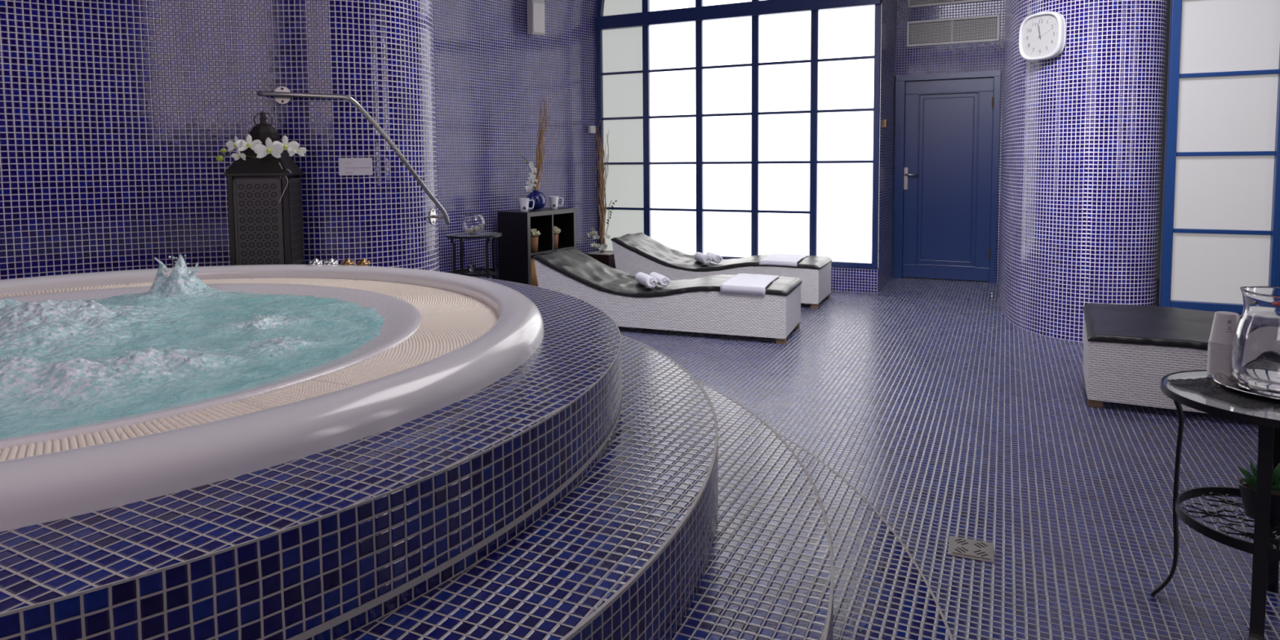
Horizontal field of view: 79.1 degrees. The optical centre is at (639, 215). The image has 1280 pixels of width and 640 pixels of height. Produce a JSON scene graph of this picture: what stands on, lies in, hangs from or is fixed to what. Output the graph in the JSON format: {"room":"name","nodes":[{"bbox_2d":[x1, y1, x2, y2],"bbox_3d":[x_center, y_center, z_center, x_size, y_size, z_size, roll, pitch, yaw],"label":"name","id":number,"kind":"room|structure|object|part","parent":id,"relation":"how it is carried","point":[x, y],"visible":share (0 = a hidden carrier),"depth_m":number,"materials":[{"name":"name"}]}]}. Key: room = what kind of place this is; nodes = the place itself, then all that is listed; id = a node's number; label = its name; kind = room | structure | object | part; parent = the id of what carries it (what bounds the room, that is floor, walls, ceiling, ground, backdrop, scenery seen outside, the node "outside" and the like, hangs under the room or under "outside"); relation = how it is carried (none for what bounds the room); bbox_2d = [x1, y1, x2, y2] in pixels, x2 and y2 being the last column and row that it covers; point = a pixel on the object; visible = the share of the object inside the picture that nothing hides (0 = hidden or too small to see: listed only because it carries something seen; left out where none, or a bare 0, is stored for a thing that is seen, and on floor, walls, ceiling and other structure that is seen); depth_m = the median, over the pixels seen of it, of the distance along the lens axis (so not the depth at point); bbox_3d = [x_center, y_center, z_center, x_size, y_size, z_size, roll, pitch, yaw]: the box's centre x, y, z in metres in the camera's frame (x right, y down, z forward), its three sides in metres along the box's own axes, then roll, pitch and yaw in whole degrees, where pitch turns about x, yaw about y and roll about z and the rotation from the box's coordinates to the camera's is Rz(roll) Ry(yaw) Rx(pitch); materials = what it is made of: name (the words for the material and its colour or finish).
{"room":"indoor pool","nodes":[
{"label":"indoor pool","id":0,"kind":"room"},
{"bbox_2d":[0,0,439,279],"bbox_3d":[-2.811,-0.997,2.143,0.975,4.100,5.519,2,5,32],"label":"wall","id":1,"kind":"structure","parent":0,"point":[117,117],"depth_m":3.57,"materials":[{"name":"tile"}]},
{"bbox_2d":[257,86,449,224],"bbox_3d":[-1.337,-0.273,3.774,0.904,0.690,0.251,-3,5,-37],"label":"handrail","id":2,"kind":"object","parent":1,"relation":"attached to","point":[282,95],"visible":1,"depth_m":3.65,"materials":[{"name":"silver metal"}]},
{"bbox_3d":[-1.673,-0.565,3.627,0.082,0.082,0.006,-1,4,-3],"label":"mounting plate","id":3,"kind":"part","parent":2,"relation":"part of","materials":[{"name":"silver metal"}]},
{"bbox_3d":[-1.094,0.003,4.092,0.006,0.082,0.082,0,4,7],"label":"mounting plate","id":4,"kind":"part","parent":2,"relation":"part of","materials":[{"name":"silver metal"}]},
{"bbox_2d":[338,157,373,175],"bbox_3d":[-1.347,-0.234,3.671,0.150,0.082,0.005,-2,4,-15],"label":"wall sign","id":5,"kind":"object","parent":1,"relation":"attached to","point":[347,166],"visible":1,"depth_m":3.67,"materials":[{"name":"grey plastic"}]},
{"bbox_2d":[432,0,599,279],"bbox_3d":[-0.896,-1.306,6.418,1.488,4.100,3.682,3,5,38],"label":"wall","id":6,"kind":"structure","parent":0,"point":[492,76],"depth_m":7.21,"materials":[{"name":"tile"}]},
{"bbox_2d":[526,0,545,35],"bbox_3d":[-0.980,-2.009,7.292,0.130,0.613,0.132,-3,5,-33],"label":"wall lamp","id":7,"kind":"object","parent":6,"relation":"attached to","point":[535,8],"visible":1,"depth_m":7.25,"materials":[{"name":"grey plastic"}]},
{"bbox_2d":[588,125,595,133],"bbox_3d":[-0.491,-0.883,7.918,0.060,0.075,0.050,-3,5,-35],"label":"light switch","id":8,"kind":"object","parent":6,"relation":"attached to","point":[592,129],"visible":1,"depth_m":7.90,"materials":[{"name":"white plastic"}]},
{"bbox_2d":[0,276,1279,639],"bbox_3d":[0.838,0.970,3.000,11.000,0.001,12.000,1,4,25],"label":"floor","id":9,"kind":"structure","parent":0,"point":[948,415],"depth_m":3.10,"materials":[{"name":"blue tile"}]},
{"bbox_2d":[444,231,502,279],"bbox_3d":[-1.377,0.448,6.449,0.475,0.597,0.475,-4,6,-45],"label":"glass table","id":10,"kind":"object","parent":9,"relation":"on","point":[487,272],"visible":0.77,"depth_m":6.37,"materials":[{"name":"black"}]},
{"bbox_3d":[-1.526,0.468,6.303,0.056,0.580,0.027,-4,6,-45],"label":"leg","id":11,"kind":"part","parent":10,"relation":"part of","materials":[{"name":"black metal"}]},
{"bbox_3d":[-1.524,0.448,6.599,0.027,0.580,0.056,-4,6,-45],"label":"leg","id":12,"kind":"part","parent":10,"relation":"part of","materials":[{"name":"black metal"}]},
{"bbox_2d":[467,265,475,273],"bbox_3d":[-1.384,0.441,6.375,0.068,0.065,0.068,1,4,25],"label":"glass","id":13,"kind":"object","parent":10,"relation":"on","point":[471,268],"visible":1,"depth_m":6.36,"materials":[{"name":"white"}]},
{"bbox_3d":[-1.379,0.154,6.429,0.458,0.006,0.458,-4,6,-45],"label":"glass","id":14,"kind":"part","parent":10,"relation":"part of","materials":[{"name":"black"}]},
{"bbox_2d":[462,213,485,234],"bbox_3d":[-1.373,0.065,6.403,0.196,0.174,0.196,1,4,25],"label":"glass bowl","id":15,"kind":"object","parent":10,"relation":"on","point":[472,223],"visible":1,"depth_m":6.33,"materials":[{"name":"clear glass"}]},
{"bbox_3d":[-1.229,0.466,6.301,0.027,0.580,0.056,-4,6,-45],"label":"leg","id":16,"kind":"part","parent":10,"relation":"part of","materials":[{"name":"black metal"}]},
{"bbox_3d":[-1.228,0.445,6.597,0.056,0.580,0.027,-4,6,-45],"label":"leg","id":17,"kind":"part","parent":10,"relation":"part of","materials":[{"name":"black metal"}]},
{"bbox_2d":[0,276,953,639],"bbox_3d":[-1.211,0.711,1.933,3.800,0.700,4.573,1,4,25],"label":"platform","id":18,"kind":"object","parent":9,"relation":"on","point":[776,544],"visible":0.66,"depth_m":1.33,"materials":[{"name":"blue tile"}]},
{"bbox_2d":[223,111,306,265],"bbox_3d":[-1.690,-0.108,3.503,0.261,0.727,0.261,-1,4,-10],"label":"lantern","id":19,"kind":"object","parent":18,"relation":"on","point":[264,229],"visible":0.91,"depth_m":3.40,"materials":[{"name":"brown metal"}]},
{"bbox_3d":[-1.668,0.036,3.394,0.195,0.395,0.010,-1,4,-10],"label":"door","id":20,"kind":"part","parent":19,"relation":"part of","materials":[{"name":"grey metal"}]},
{"bbox_2d":[216,133,306,202],"bbox_3d":[-1.667,-0.208,3.404,0.372,0.302,0.093,-1,4,-10],"label":"garland","id":21,"kind":"object","parent":19,"relation":"on","point":[275,148],"visible":1,"depth_m":3.38,"materials":[{"name":"white plant"}]},
{"bbox_3d":[-1.761,-0.315,3.368,0.092,0.066,0.017,1,4,17],"label":"flower","id":22,"kind":"part","parent":21,"relation":"part of","materials":[{"name":"white plant"}]},
{"bbox_3d":[-1.743,-0.264,3.368,0.069,0.046,0.023,0,4,7],"label":"flower","id":23,"kind":"part","parent":21,"relation":"part of","materials":[{"name":"white plant"}]},
{"bbox_3d":[-1.712,-0.262,3.402,0.253,0.025,0.016,-1,4,-5],"label":"stem","id":24,"kind":"part","parent":21,"relation":"part of","materials":[{"name":"green plant"}]},
{"bbox_3d":[-1.700,-0.319,3.366,0.108,0.075,0.025,-2,4,-15],"label":"flower","id":25,"kind":"part","parent":21,"relation":"part of","materials":[{"name":"white plant"}]},
{"bbox_3d":[-1.615,-0.296,3.370,0.127,0.091,0.021,-1,4,-10],"label":"flower","id":26,"kind":"part","parent":21,"relation":"part of","materials":[{"name":"white plant"}]},
{"bbox_3d":[-1.565,-0.315,3.420,0.116,0.083,0.019,-3,4,-29],"label":"flower","id":27,"kind":"part","parent":21,"relation":"part of","materials":[{"name":"white plant"}]},
{"bbox_3d":[-1.528,-0.295,3.450,0.085,0.060,0.016,-4,5,-41],"label":"flower","id":28,"kind":"part","parent":21,"relation":"part of","materials":[{"name":"white plant"}]},
{"bbox_3d":[-1.570,0.026,3.532,0.010,0.395,0.195,-1,4,-10],"label":"panel","id":29,"kind":"part","parent":19,"relation":"part of","materials":[{"name":"grey metal"}]},
{"bbox_2d":[0,258,544,532],"bbox_3d":[-1.508,0.504,2.092,2.486,0.490,2.486,-4,5,-43],"label":"hot tub","id":30,"kind":"object","parent":18,"relation":"on","point":[444,338],"visible":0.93,"depth_m":1.50,"materials":[{"name":"white plastic"}]},
{"bbox_2d":[0,248,385,437],"bbox_3d":[-1.564,0.277,2.069,1.820,0.217,1.820,0,4,1],"label":"water","id":31,"kind":"object","parent":30,"relation":"in","point":[183,340],"visible":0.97,"depth_m":2.01,"materials":[{"name":"teal liquid"}]},
{"bbox_2d":[0,283,422,450],"bbox_3d":[-1.562,0.538,2.087,1.893,0.426,1.893,1,4,25],"label":"basin","id":32,"kind":"object","parent":30,"relation":"in","point":[401,332],"depth_m":1.85,"materials":[{"name":"white plastic"}]},
{"bbox_3d":[-1.358,0.192,3.244,0.056,0.027,0.056,1,4,25],"label":"control knob","id":33,"kind":"part","parent":30,"relation":"part of","materials":[{"name":"silver metal"}]},
{"bbox_3d":[-1.292,0.192,3.240,0.056,0.027,0.056,1,4,25],"label":"control knob","id":34,"kind":"part","parent":30,"relation":"part of","materials":[{"name":"silver metal"}]},
{"bbox_3d":[-1.221,0.191,3.235,0.056,0.027,0.056,1,4,25],"label":"control knob","id":35,"kind":"part","parent":30,"relation":"part of","materials":[{"name":"gold metal"}]},
{"bbox_3d":[-1.153,0.191,3.229,0.056,0.027,0.056,1,4,25],"label":"control knob","id":36,"kind":"part","parent":30,"relation":"part of","materials":[{"name":"gold metal"}]},
{"bbox_2d":[497,207,576,284],"bbox_3d":[-0.946,0.317,7.235,0.346,0.750,0.730,2,5,31],"label":"cube shelf","id":37,"kind":"object","parent":9,"relation":"on","point":[514,253],"visible":0.56,"depth_m":6.97,"materials":[{"name":"black laminate"}]},
{"bbox_3d":[-1.125,0.339,6.941,0.346,0.750,0.040,2,5,31],"label":"panel","id":38,"kind":"part","parent":37,"relation":"part of","materials":[{"name":"black laminate"}]},
{"bbox_2d":[518,198,534,212],"bbox_3d":[-1.017,-0.096,6.889,0.127,0.122,0.098,-4,5,-40],"label":"mug","id":39,"kind":"object","parent":37,"relation":"on","point":[523,202],"visible":1,"depth_m":6.85,"materials":[{"name":"white ceramic"}]},
{"bbox_3d":[-0.966,-0.102,6.889,0.056,0.087,0.011,-1,4,-10],"label":"handle","id":40,"kind":"part","parent":39,"relation":"part of","materials":[{"name":"white ceramic"}]},
{"bbox_2d":[530,255,537,286],"bbox_3d":[-1.008,0.518,7.082,0.240,0.290,0.240,1,4,25],"label":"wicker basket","id":41,"kind":"object","parent":37,"relation":"on","point":[534,279],"visible":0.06,"depth_m":6.99,"materials":[{"name":"brown wicker"}]},
{"bbox_2d":[530,228,541,252],"bbox_3d":[-0.958,0.219,7.011,0.130,0.209,0.116,1,4,25],"label":"flower basket","id":42,"kind":"object","parent":37,"relation":"on","point":[534,240],"visible":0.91,"depth_m":6.98,"materials":[{"name":"brown ceramic"}]},
{"bbox_3d":[-0.961,0.256,7.011,0.084,0.135,0.084,1,4,25],"label":"pot","id":43,"kind":"part","parent":42,"relation":"part of","materials":[{"name":"orange ceramic"}]},
{"bbox_2d":[526,190,546,210],"bbox_3d":[-0.952,-0.143,7.099,0.187,0.186,0.187,1,4,25],"label":"vase","id":44,"kind":"object","parent":37,"relation":"on","point":[540,199],"visible":0.92,"depth_m":7.04,"materials":[{"name":"blue ceramic"}]},
{"bbox_2d":[520,151,537,191],"bbox_3d":[-1.007,-0.391,7.065,0.175,0.389,0.082,1,4,25],"label":"orchid spray","id":45,"kind":"object","parent":44,"relation":"in","point":[528,188],"visible":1,"depth_m":7.04,"materials":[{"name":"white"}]},
{"bbox_2d":[533,93,556,190],"bbox_3d":[-0.875,-0.661,7.106,0.234,0.924,0.090,-3,5,-30],"label":"branches","id":46,"kind":"object","parent":44,"relation":"on","point":[540,156],"visible":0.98,"depth_m":7.08,"materials":[{"name":"brown wood"}]},
{"bbox_3d":[-0.949,-0.037,7.211,0.346,0.040,0.650,2,5,31],"label":"panel","id":47,"kind":"part","parent":37,"relation":"part of","materials":[{"name":"black laminate"}]},
{"bbox_3d":[-1.034,0.328,7.093,0.344,0.018,0.316,2,5,31],"label":"shelf","id":48,"kind":"part","parent":37,"relation":"part of","materials":[{"name":"black laminate"}]},
{"bbox_2d":[548,195,563,209],"bbox_3d":[-0.794,-0.123,7.256,0.127,0.122,0.098,-4,5,-40],"label":"mug","id":49,"kind":"object","parent":37,"relation":"on","point":[553,200],"visible":1,"depth_m":7.22,"materials":[{"name":"white ceramic"}]},
{"bbox_2d":[553,226,560,248],"bbox_3d":[-0.798,0.200,7.267,0.114,0.209,0.114,3,5,44],"label":"flower basket","id":50,"kind":"object","parent":37,"relation":"on","point":[557,230],"visible":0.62,"depth_m":7.24,"materials":[{"name":"brown wicker"}]},
{"bbox_3d":[-0.805,0.237,7.266,0.084,0.135,0.084,1,4,25],"label":"pot","id":51,"kind":"part","parent":50,"relation":"part of","materials":[{"name":"brown ceramic"}]},
{"bbox_3d":[-0.861,0.306,7.378,0.344,0.018,0.316,2,5,31],"label":"shelf","id":52,"kind":"part","parent":37,"relation":"part of","materials":[{"name":"black laminate"}]},
{"bbox_3d":[-0.768,0.295,7.529,0.346,0.750,0.040,2,5,31],"label":"panel","id":53,"kind":"part","parent":37,"relation":"part of","materials":[{"name":"black laminate"}]},
{"bbox_2d":[586,251,615,268],"bbox_3d":[-0.373,0.509,7.819,0.252,0.278,0.210,1,4,25],"label":"planter","id":54,"kind":"object","parent":9,"relation":"on","point":[607,258],"visible":0.41,"depth_m":7.72,"materials":[{"name":"black wood"}]},
{"bbox_2d":[595,120,608,253],"bbox_3d":[-0.376,-0.287,7.758,0.144,1.328,0.106,1,4,16],"label":"branches","id":55,"kind":"object","parent":54,"relation":"on","point":[602,188],"visible":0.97,"depth_m":7.75,"materials":[{"name":"brown wood"}]},
{"bbox_2d":[586,200,617,253],"bbox_3d":[-0.382,0.114,7.696,0.320,0.544,0.075,1,4,18],"label":"orchid spray","id":56,"kind":"object","parent":54,"relation":"on","point":[603,246],"visible":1,"depth_m":7.71,"materials":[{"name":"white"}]},
{"bbox_3d":[-0.341,0.114,7.714,0.136,0.542,0.012,1,4,19],"label":"stem","id":57,"kind":"part","parent":56,"relation":"part of","materials":[{"name":"green"}]},
{"bbox_2d":[532,247,802,344],"bbox_3d":[0.188,0.534,5.572,1.843,0.527,0.599,1,4,21],"label":"sun lounger","id":58,"kind":"object","parent":9,"relation":"on","point":[698,304],"visible":0.78,"depth_m":5.30,"materials":[{"name":"white wicker"}]},
{"bbox_2d":[635,271,657,288],"bbox_3d":[0.046,0.458,5.530,0.083,0.077,0.302,-2,4,-17],"label":"rolled towel","id":59,"kind":"object","parent":58,"relation":"on","point":[648,281],"visible":1,"depth_m":5.43,"materials":[{"name":"white fabric"}]},
{"bbox_2d":[649,271,671,287],"bbox_3d":[0.140,0.455,5.552,0.078,0.072,0.282,-2,4,-17],"label":"rolled towel","id":60,"kind":"object","parent":58,"relation":"on","point":[663,281],"visible":0.84,"depth_m":5.43,"materials":[{"name":"white fabric"}]},
{"bbox_2d":[532,247,802,297],"bbox_3d":[0.186,0.409,5.564,1.842,0.276,0.598,1,4,21],"label":"cushion","id":61,"kind":"object","parent":58,"relation":"on","point":[572,263],"depth_m":5.53,"materials":[{"name":"black leather"}]},
{"bbox_2d":[720,273,779,295],"bbox_3d":[0.762,0.461,5.315,0.300,0.062,0.570,1,4,20],"label":"towel","id":62,"kind":"object","parent":58,"relation":"on","point":[744,283],"visible":1,"depth_m":5.12,"materials":[{"name":"white fabric"}]},
{"bbox_2d":[610,232,832,308],"bbox_3d":[0.702,0.446,6.806,1.843,0.527,0.599,1,4,24],"label":"sun lounger","id":63,"kind":"object","parent":9,"relation":"on","point":[633,254],"visible":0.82,"depth_m":6.65,"materials":[{"name":"white wicker"}]},
{"bbox_2d":[693,252,712,264],"bbox_3d":[0.550,0.369,6.773,0.083,0.077,0.292,-1,4,-13],"label":"rolled towel","id":64,"kind":"object","parent":63,"relation":"on","point":[703,258],"visible":1,"depth_m":6.67,"materials":[{"name":"white fabric"}]},
{"bbox_2d":[706,252,723,263],"bbox_3d":[0.649,0.366,6.800,0.077,0.072,0.272,-1,4,-13],"label":"rolled towel","id":65,"kind":"object","parent":63,"relation":"on","point":[716,258],"visible":0.74,"depth_m":6.68,"materials":[{"name":"white fabric"}]},
{"bbox_2d":[610,232,832,271],"bbox_3d":[0.701,0.321,6.797,1.842,0.276,0.598,1,4,24],"label":"cushion","id":66,"kind":"object","parent":63,"relation":"on","point":[639,243],"depth_m":6.77,"materials":[{"name":"black leather"}]},
{"bbox_2d":[759,253,808,266],"bbox_3d":[1.224,0.364,6.541,0.310,0.044,0.570,1,4,22],"label":"towel","id":67,"kind":"object","parent":63,"relation":"on","point":[783,259],"visible":1,"depth_m":6.37,"materials":[{"name":"white fabric"}]},
{"bbox_2d":[947,535,994,563],"bbox_3d":[1.006,1.010,2.354,0.130,0.006,0.130,1,4,25],"label":"floor drain","id":68,"kind":"object","parent":9,"relation":"on","point":[965,548],"visible":1,"depth_m":2.35,"materials":[{"name":"silver metal"}]},
{"bbox_2d":[1082,302,1239,413],"bbox_3d":[3.071,0.633,3.499,1.843,0.568,0.599,2,4,28],"label":"sun lounger","id":69,"kind":"object","parent":9,"relation":"on","point":[1128,350],"visible":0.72,"depth_m":3.63,"materials":[{"name":"white wicker"}]},
{"bbox_2d":[1083,302,1239,350],"bbox_3d":[3.070,0.508,3.490,1.842,0.318,0.598,2,4,28],"label":"cushion","id":70,"kind":"object","parent":69,"relation":"on","point":[1107,326],"depth_m":3.71,"materials":[{"name":"black leather"}]},
{"bbox_2d":[1150,369,1279,639],"bbox_3d":[1.556,0.736,1.916,0.475,0.597,0.475,3,5,43],"label":"glass table","id":71,"kind":"object","parent":9,"relation":"on","point":[1264,548],"visible":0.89,"depth_m":1.84,"materials":[{"name":"black"}]},
{"bbox_3d":[1.403,0.737,2.060,0.056,0.580,0.027,3,5,43],"label":"leg","id":72,"kind":"part","parent":71,"relation":"part of","materials":[{"name":"black metal"}]},
{"bbox_3d":[1.553,0.443,1.896,0.458,0.006,0.458,3,5,43],"label":"glass","id":73,"kind":"part","parent":71,"relation":"part of","materials":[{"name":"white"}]},
{"bbox_2d":[1166,377,1279,408],"bbox_3d":[1.548,0.434,1.931,0.353,0.002,0.245,-1,4,-9],"label":"woven placemat","id":74,"kind":"object","parent":71,"relation":"on","point":[1207,386],"visible":0.56,"depth_m":1.90,"materials":[{"name":"black fabric"}]},
{"bbox_2d":[1212,372,1279,400],"bbox_3d":[1.594,0.426,1.921,0.284,0.013,0.284,1,4,25],"label":"serving tray","id":75,"kind":"object","parent":74,"relation":"on","point":[1228,381],"visible":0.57,"depth_m":1.95,"materials":[{"name":"silver"}]},
{"bbox_2d":[1230,286,1279,397],"bbox_3d":[1.599,0.307,1.914,0.224,0.249,0.212,-2,4,-16],"label":"water jug","id":76,"kind":"object","parent":75,"relation":"on","point":[1255,359],"visible":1,"depth_m":1.89,"materials":[{"name":"clear glass"}]},
{"bbox_3d":[1.555,0.384,2.061,0.075,0.080,0.075,1,4,25],"label":"plastic cup","id":77,"kind":"object","parent":74,"relation":"on","visible":0},
{"bbox_2d":[1206,368,1232,376],"bbox_3d":[1.555,0.378,2.061,0.075,0.080,0.075,1,4,25],"label":"plastic cup","id":78,"kind":"object","parent":77,"relation":"on","point":[1207,370],"visible":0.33,"depth_m":2.05,"materials":[{"name":"grey plastic"}]},
{"bbox_2d":[1206,366,1231,373],"bbox_3d":[1.555,0.371,2.060,0.075,0.080,0.075,1,4,25],"label":"plastic cup","id":79,"kind":"object","parent":78,"relation":"on","point":[1207,367],"visible":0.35,"depth_m":2.04,"materials":[{"name":"grey plastic"}]},
{"bbox_2d":[1207,364,1231,371],"bbox_3d":[1.555,0.365,2.060,0.075,0.080,0.075,1,4,25],"label":"plastic cup","id":80,"kind":"object","parent":79,"relation":"on","point":[1208,366],"visible":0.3,"depth_m":2.04,"materials":[{"name":"grey plastic"}]},
{"bbox_2d":[1207,361,1230,368],"bbox_3d":[1.555,0.359,2.060,0.075,0.080,0.075,1,4,25],"label":"plastic cup","id":81,"kind":"object","parent":80,"relation":"on","point":[1208,363],"visible":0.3,"depth_m":2.04,"materials":[{"name":"grey plastic"}]},
{"bbox_2d":[1207,360,1230,366],"bbox_3d":[1.555,0.353,2.059,0.075,0.080,0.075,1,4,25],"label":"plastic cup","id":82,"kind":"object","parent":81,"relation":"on","point":[1208,361],"visible":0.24,"depth_m":2.04,"materials":[{"name":"grey plastic"}]},
{"bbox_2d":[1207,357,1230,364],"bbox_3d":[1.555,0.347,2.059,0.075,0.080,0.075,1,4,25],"label":"plastic cup","id":83,"kind":"object","parent":82,"relation":"on","point":[1208,358],"visible":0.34,"depth_m":2.04,"materials":[{"name":"grey plastic"}]},
{"bbox_2d":[1207,355,1230,362],"bbox_3d":[1.555,0.341,2.058,0.075,0.080,0.075,1,4,25],"label":"plastic cup","id":84,"kind":"object","parent":83,"relation":"on","point":[1208,356],"visible":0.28,"depth_m":2.04,"materials":[{"name":"grey plastic"}]},
{"bbox_2d":[1207,353,1230,359],"bbox_3d":[1.555,0.334,2.058,0.075,0.080,0.075,1,4,25],"label":"plastic cup","id":85,"kind":"object","parent":84,"relation":"on","point":[1209,354],"visible":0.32,"depth_m":2.04,"materials":[{"name":"grey plastic"}]},
{"bbox_2d":[1207,351,1231,357],"bbox_3d":[1.555,0.328,2.058,0.075,0.080,0.075,1,4,25],"label":"plastic cup","id":86,"kind":"object","parent":85,"relation":"on","point":[1208,352],"visible":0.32,"depth_m":2.04,"materials":[{"name":"grey plastic"}]},
{"bbox_2d":[1207,348,1231,355],"bbox_3d":[1.555,0.322,2.057,0.075,0.080,0.075,1,4,25],"label":"plastic cup","id":87,"kind":"object","parent":86,"relation":"on","point":[1208,349],"visible":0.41,"depth_m":2.04,"materials":[{"name":"grey plastic"}]},
{"bbox_2d":[1207,346,1231,352],"bbox_3d":[1.555,0.316,2.057,0.075,0.080,0.075,1,4,25],"label":"plastic cup","id":88,"kind":"object","parent":87,"relation":"on","point":[1208,347],"visible":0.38,"depth_m":2.04,"materials":[{"name":"grey plastic"}]},
{"bbox_2d":[1208,343,1231,350],"bbox_3d":[1.555,0.309,2.056,0.075,0.080,0.075,1,4,25],"label":"plastic cup","id":89,"kind":"object","parent":88,"relation":"on","point":[1209,345],"visible":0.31,"depth_m":2.04,"materials":[{"name":"grey plastic"}]},
{"bbox_2d":[1208,341,1231,348],"bbox_3d":[1.555,0.303,2.056,0.075,0.080,0.075,1,4,25],"label":"plastic cup","id":90,"kind":"object","parent":89,"relation":"on","point":[1209,343],"visible":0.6,"depth_m":2.04,"materials":[{"name":"grey plastic"}]},
{"bbox_2d":[1208,311,1239,346],"bbox_3d":[1.555,0.297,2.055,0.075,0.080,0.075,1,4,25],"label":"plastic cup","id":91,"kind":"object","parent":89,"relation":"on","point":[1224,323],"visible":0.9,"depth_m":2.04,"materials":[{"name":"grey plastic"}]},
{"bbox_2d":[1236,460,1279,524],"bbox_3d":[1.566,0.682,1.940,0.116,0.147,0.118,1,4,25],"label":"potted succulent","id":92,"kind":"object","parent":71,"relation":"on","point":[1247,486],"visible":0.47,"depth_m":1.93,"materials":[{"name":"black plant"}]},
{"bbox_3d":[1.412,0.757,1.764,0.027,0.580,0.056,3,5,43],"label":"leg","id":93,"kind":"part","parent":71,"relation":"part of","materials":[{"name":"black metal"}]},
{"bbox_3d":[1.700,0.734,2.069,0.027,0.580,0.056,3,5,43],"label":"leg","id":94,"kind":"part","parent":71,"relation":"part of","materials":[{"name":"black metal"}]},
{"bbox_2d":[831,0,897,293],"bbox_3d":[1.058,-1.421,7.856,2.810,4.100,1.060,1,4,25],"label":"wall","id":95,"kind":"structure","parent":0,"point":[844,279],"depth_m":7.16,"materials":[{"name":"blue tile"}]},
{"bbox_2d":[595,0,881,269],"bbox_3d":[0.835,-1.447,7.383,2.810,3.789,0.100,1,4,25],"label":"window","id":96,"kind":"structure","parent":95,"relation":"in","point":[736,129],"depth_m":7.36,"materials":[{"name":"white glass"}]},
{"bbox_3d":[-0.182,-2.518,7.820,0.550,1.115,0.008,1,4,25],"label":"arch pane","id":97,"kind":"part","parent":96,"relation":"part of","materials":[{"name":"grey glass"}]},
{"bbox_3d":[-0.173,-0.754,7.932,0.550,2.330,0.008,1,4,25],"label":"pane","id":98,"kind":"part","parent":96,"relation":"part of","materials":[{"name":"grey glass"}]},
{"bbox_3d":[0.322,-2.636,7.573,0.567,1.375,0.008,1,4,25],"label":"arch pane","id":99,"kind":"part","parent":96,"relation":"part of","materials":[{"name":"grey glass"}]},
{"bbox_3d":[0.333,-0.742,7.694,0.567,2.330,0.008,1,4,25],"label":"pane","id":100,"kind":"part","parent":96,"relation":"part of","materials":[{"name":"grey glass"}]},
{"bbox_3d":[0.843,-0.730,7.454,0.561,2.330,0.008,1,4,25],"label":"pane","id":101,"kind":"part","parent":96,"relation":"part of","materials":[{"name":"grey glass"}]},
{"bbox_3d":[0.832,-2.638,7.331,0.561,1.405,0.008,1,4,25],"label":"arch pane","id":102,"kind":"part","parent":96,"relation":"part of","materials":[{"name":"grey glass"}]},
{"bbox_3d":[1.347,-0.717,7.216,0.555,2.330,0.008,1,4,25],"label":"pane","id":103,"kind":"part","parent":96,"relation":"part of","materials":[{"name":"grey glass"}]},
{"bbox_3d":[1.859,-0.705,6.974,0.577,2.330,0.008,1,4,25],"label":"pane","id":104,"kind":"part","parent":96,"relation":"part of","materials":[{"name":"grey glass"}]},
{"bbox_2d":[884,119,887,127],"bbox_3d":[2.250,-0.847,7.101,0.020,0.070,0.050,1,4,25],"label":"light switch","id":105,"kind":"object","parent":95,"relation":"attached to","point":[885,120],"visible":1,"depth_m":7.08,"materials":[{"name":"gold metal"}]},
{"bbox_2d":[895,0,1005,282],"bbox_3d":[3.015,-1.413,7.518,1.020,4.100,0.001,1,4,25],"label":"wall","id":106,"kind":"structure","parent":0,"point":[984,55],"depth_m":7.49,"materials":[{"name":"blue tile"}]},
{"bbox_2d":[893,70,1000,283],"bbox_3d":[2.981,-0.374,7.571,0.947,2.020,0.129,1,4,25],"label":"door","id":107,"kind":"structure","parent":106,"relation":"attached to","point":[947,125],"depth_m":7.58,"materials":[{"name":"blue paint"}]},
{"bbox_3d":[2.650,-0.372,7.724,0.038,0.220,0.006,1,4,25],"label":"handle plate","id":108,"kind":"part","parent":107,"relation":"part of","materials":[{"name":"silver metal"}]},
{"bbox_3d":[2.685,-0.406,7.670,0.124,0.023,0.059,1,4,25],"label":"handle lever","id":109,"kind":"part","parent":107,"relation":"part of","materials":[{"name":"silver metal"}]},
{"bbox_3d":[3.000,-0.350,7.576,0.553,1.704,0.032,1,4,25],"label":"panel moulding","id":110,"kind":"part","parent":107,"relation":"part of","materials":[{"name":"blue paint"}]},
{"bbox_2d":[907,0,995,8],"bbox_3d":[3.014,-2.163,7.453,0.830,0.245,0.020,1,4,25],"label":"air vent","id":111,"kind":"object","parent":106,"relation":"attached to","point":[911,3],"visible":1,"depth_m":7.53,"materials":[{"name":"white metal"}]},
{"bbox_2d":[906,14,999,47],"bbox_3d":[3.013,-1.784,7.481,0.830,0.245,0.020,1,4,25],"label":"air vent","id":112,"kind":"object","parent":106,"relation":"attached to","point":[980,28],"visible":1,"depth_m":7.47,"materials":[{"name":"white metal"}]},
{"bbox_2d":[998,0,1167,342],"bbox_3d":[3.045,-1.313,6.069,0.735,4.100,2.542,0,4,1],"label":"wall column","id":113,"kind":"structure","parent":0,"point":[1082,140],"depth_m":4.96,"materials":[{"name":"tile"}]},
{"bbox_2d":[1018,11,1066,61],"bbox_3d":[2.636,-1.177,5.087,0.059,0.308,0.308,-2,4,-26],"label":"wall clock","id":114,"kind":"object","parent":113,"relation":"attached to","point":[1042,35],"visible":1,"depth_m":5.07,"materials":[{"name":"grey plastic"}]},
{"bbox_3d":[4.300,-1.199,4.267,2.315,4.100,0.115,1,4,25],"label":"wall","id":115,"kind":"structure","parent":0,"visible":0},
{"bbox_2d":[1159,0,1279,313],"bbox_3d":[4.286,-0.633,4.267,2.315,2.470,0.071,1,4,25],"label":"window","id":116,"kind":"structure","parent":115,"relation":"in","point":[1220,224],"depth_m":4.67,"materials":[{"name":"white glass"}]}
]}

